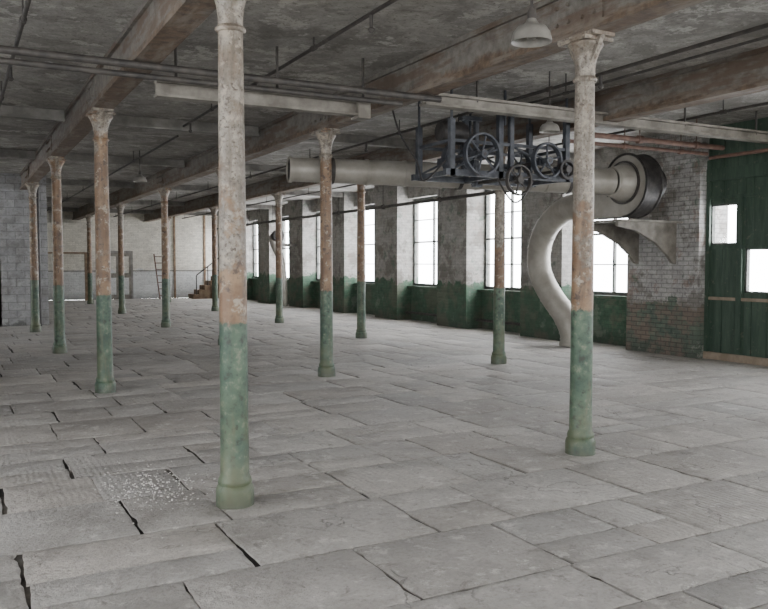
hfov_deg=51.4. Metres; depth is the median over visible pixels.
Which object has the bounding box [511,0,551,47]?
pendant lamp
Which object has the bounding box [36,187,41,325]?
downpipe
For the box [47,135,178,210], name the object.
pipe
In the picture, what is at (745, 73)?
ceiling beam
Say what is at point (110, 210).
ceiling beam
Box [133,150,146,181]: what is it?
pendant lamp
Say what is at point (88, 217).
column
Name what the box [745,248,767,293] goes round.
window
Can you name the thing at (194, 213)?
ceiling beam
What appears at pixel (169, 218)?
column
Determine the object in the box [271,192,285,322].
column
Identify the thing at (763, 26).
pipe
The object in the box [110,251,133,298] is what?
door
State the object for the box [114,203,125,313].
column
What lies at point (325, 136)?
column
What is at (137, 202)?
ceiling beam
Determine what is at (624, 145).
rusty pipe
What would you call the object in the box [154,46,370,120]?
steel beam
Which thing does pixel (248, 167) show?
ceiling beam
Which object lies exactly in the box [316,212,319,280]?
window
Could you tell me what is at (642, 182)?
fan
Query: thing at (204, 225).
trim
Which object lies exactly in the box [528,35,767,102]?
conduit pipe
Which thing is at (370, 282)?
window
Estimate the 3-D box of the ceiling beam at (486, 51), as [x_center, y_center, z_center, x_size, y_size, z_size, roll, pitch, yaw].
[-2.987,-2.842,15.178,0.266,0.400,43.800,-2,3,-28]
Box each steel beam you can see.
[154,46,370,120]
[419,81,767,143]
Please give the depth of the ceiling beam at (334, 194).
24.77 m
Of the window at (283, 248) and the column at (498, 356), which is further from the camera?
the window at (283, 248)
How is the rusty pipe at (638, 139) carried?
attached to the ceiling
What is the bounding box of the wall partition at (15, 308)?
[0,173,48,326]
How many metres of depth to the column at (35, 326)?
18.38 m
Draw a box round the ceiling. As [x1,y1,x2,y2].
[0,0,767,211]
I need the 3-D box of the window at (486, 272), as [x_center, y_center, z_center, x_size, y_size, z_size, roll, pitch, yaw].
[2.992,-1.549,18.626,0.070,2.440,2.100,-2,3,-28]
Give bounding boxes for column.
[25,181,40,331]
[46,156,66,353]
[84,215,93,303]
[85,107,115,393]
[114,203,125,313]
[157,187,171,327]
[168,217,171,301]
[208,207,218,310]
[212,167,219,344]
[214,0,253,509]
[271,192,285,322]
[311,127,339,376]
[355,184,366,338]
[487,146,507,363]
[557,29,614,456]
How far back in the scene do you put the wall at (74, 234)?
33.73 m
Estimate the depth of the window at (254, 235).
34.67 m
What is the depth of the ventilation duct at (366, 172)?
11.63 m
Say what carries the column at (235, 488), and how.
on the floor
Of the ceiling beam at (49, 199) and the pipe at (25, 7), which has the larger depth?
the ceiling beam at (49, 199)
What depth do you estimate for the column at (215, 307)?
26.48 m
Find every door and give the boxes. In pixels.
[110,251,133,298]
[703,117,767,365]
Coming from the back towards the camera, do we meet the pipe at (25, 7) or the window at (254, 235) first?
the window at (254, 235)
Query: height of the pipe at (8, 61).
0.056 m
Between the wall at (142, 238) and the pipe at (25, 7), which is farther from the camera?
the wall at (142, 238)
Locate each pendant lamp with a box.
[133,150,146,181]
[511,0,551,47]
[539,92,559,133]
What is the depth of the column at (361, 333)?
16.90 m
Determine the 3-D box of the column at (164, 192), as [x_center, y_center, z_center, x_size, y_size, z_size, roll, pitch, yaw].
[-5.444,-1.155,19.855,0.300,3.454,0.420,-2,3,-28]
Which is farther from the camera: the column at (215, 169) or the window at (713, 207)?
the column at (215, 169)
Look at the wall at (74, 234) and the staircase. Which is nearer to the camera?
the wall at (74, 234)
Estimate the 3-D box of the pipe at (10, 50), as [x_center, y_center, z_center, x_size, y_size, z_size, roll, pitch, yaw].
[-3.436,-2.147,6.622,9.200,0.070,0.070,-2,3,-28]
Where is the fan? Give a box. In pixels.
[594,153,681,263]
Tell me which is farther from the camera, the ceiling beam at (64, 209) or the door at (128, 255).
the door at (128, 255)
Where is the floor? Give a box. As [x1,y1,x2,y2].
[0,298,767,608]
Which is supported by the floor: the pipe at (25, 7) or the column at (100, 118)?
the column at (100, 118)
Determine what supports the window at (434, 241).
in the wall at (662, 309)
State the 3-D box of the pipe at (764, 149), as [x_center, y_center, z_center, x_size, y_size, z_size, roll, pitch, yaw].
[6.700,-2.488,10.286,0.090,0.592,6.000,-2,3,-28]
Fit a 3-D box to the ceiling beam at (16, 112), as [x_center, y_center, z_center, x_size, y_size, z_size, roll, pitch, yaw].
[-5.937,-2.753,11.156,2.740,0.160,0.140,-2,3,-28]
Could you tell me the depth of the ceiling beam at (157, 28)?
7.97 m
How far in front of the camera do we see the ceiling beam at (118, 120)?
12.50 m
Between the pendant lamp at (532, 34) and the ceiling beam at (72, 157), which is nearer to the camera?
the pendant lamp at (532, 34)
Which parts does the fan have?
fan wall bracket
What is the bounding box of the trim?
[48,216,218,297]
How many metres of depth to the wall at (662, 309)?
19.34 m
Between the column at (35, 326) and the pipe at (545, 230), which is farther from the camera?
the column at (35, 326)
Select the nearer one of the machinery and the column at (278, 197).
the machinery
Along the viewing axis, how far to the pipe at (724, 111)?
11.37 m
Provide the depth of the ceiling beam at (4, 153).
15.88 m
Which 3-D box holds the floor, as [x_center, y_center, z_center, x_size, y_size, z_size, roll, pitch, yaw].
[-4.000,0.929,14.830,16.500,0.205,44.400,-2,3,-28]
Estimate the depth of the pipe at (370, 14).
7.69 m
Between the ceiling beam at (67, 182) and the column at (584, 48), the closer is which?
the column at (584, 48)
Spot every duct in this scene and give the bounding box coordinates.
[269,230,296,305]
[286,117,617,194]
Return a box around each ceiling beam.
[0,105,64,121]
[0,149,35,158]
[20,0,215,189]
[46,178,134,187]
[47,197,94,202]
[47,207,77,211]
[64,153,184,167]
[72,0,706,219]
[109,115,259,136]
[109,209,152,213]
[126,200,184,205]
[143,46,767,221]
[171,185,217,191]
[184,212,218,215]
[245,164,285,173]
[246,204,271,208]
[286,190,342,196]
[306,134,414,148]
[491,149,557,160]
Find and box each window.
[253,221,257,277]
[282,217,288,278]
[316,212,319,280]
[365,205,374,283]
[413,196,436,286]
[484,190,520,290]
[593,219,626,295]
[711,203,736,244]
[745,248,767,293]
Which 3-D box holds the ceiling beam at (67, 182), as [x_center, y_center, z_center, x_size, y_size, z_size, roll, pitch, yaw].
[-8.184,-3.300,21.681,2.740,0.160,0.140,-2,3,-28]
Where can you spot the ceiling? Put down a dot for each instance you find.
(404, 30)
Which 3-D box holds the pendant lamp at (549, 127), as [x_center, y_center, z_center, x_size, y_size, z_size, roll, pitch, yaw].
[2.121,-2.495,10.213,0.264,0.571,0.264,-2,3,-28]
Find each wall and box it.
[0,211,218,326]
[47,222,87,300]
[218,133,727,358]
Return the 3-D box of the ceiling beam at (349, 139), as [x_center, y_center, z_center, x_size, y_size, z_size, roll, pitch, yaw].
[-0.649,-2.900,13.988,2.740,0.160,0.140,-2,3,-28]
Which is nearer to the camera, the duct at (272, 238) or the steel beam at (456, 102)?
the steel beam at (456, 102)
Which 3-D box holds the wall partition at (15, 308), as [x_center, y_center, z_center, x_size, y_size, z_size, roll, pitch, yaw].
[-11.741,-1.315,19.050,6.850,3.850,0.250,-2,3,-28]
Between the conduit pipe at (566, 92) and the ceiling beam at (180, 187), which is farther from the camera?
the ceiling beam at (180, 187)
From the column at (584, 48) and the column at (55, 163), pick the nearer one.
the column at (584, 48)
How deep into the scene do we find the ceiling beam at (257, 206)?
30.70 m
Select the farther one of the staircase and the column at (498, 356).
the staircase
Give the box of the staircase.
[188,257,218,298]
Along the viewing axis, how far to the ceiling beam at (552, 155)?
16.02 m
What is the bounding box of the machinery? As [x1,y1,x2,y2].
[392,89,572,202]
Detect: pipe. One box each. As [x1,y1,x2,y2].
[0,0,30,106]
[0,45,441,102]
[0,57,402,105]
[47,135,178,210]
[113,23,767,216]
[182,100,767,218]
[183,0,397,132]
[217,190,508,229]
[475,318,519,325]
[527,194,572,346]
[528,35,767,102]
[562,129,707,155]
[595,119,724,149]
[709,148,767,159]
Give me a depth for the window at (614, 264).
15.74 m
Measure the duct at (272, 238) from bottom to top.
2.705 m
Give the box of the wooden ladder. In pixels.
[153,254,161,298]
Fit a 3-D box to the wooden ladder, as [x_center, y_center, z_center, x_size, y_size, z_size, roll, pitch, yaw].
[-9.944,-1.253,35.670,0.460,2.029,1.153,-2,3,-28]
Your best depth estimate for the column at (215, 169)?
15.45 m
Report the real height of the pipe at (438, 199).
0.714 m

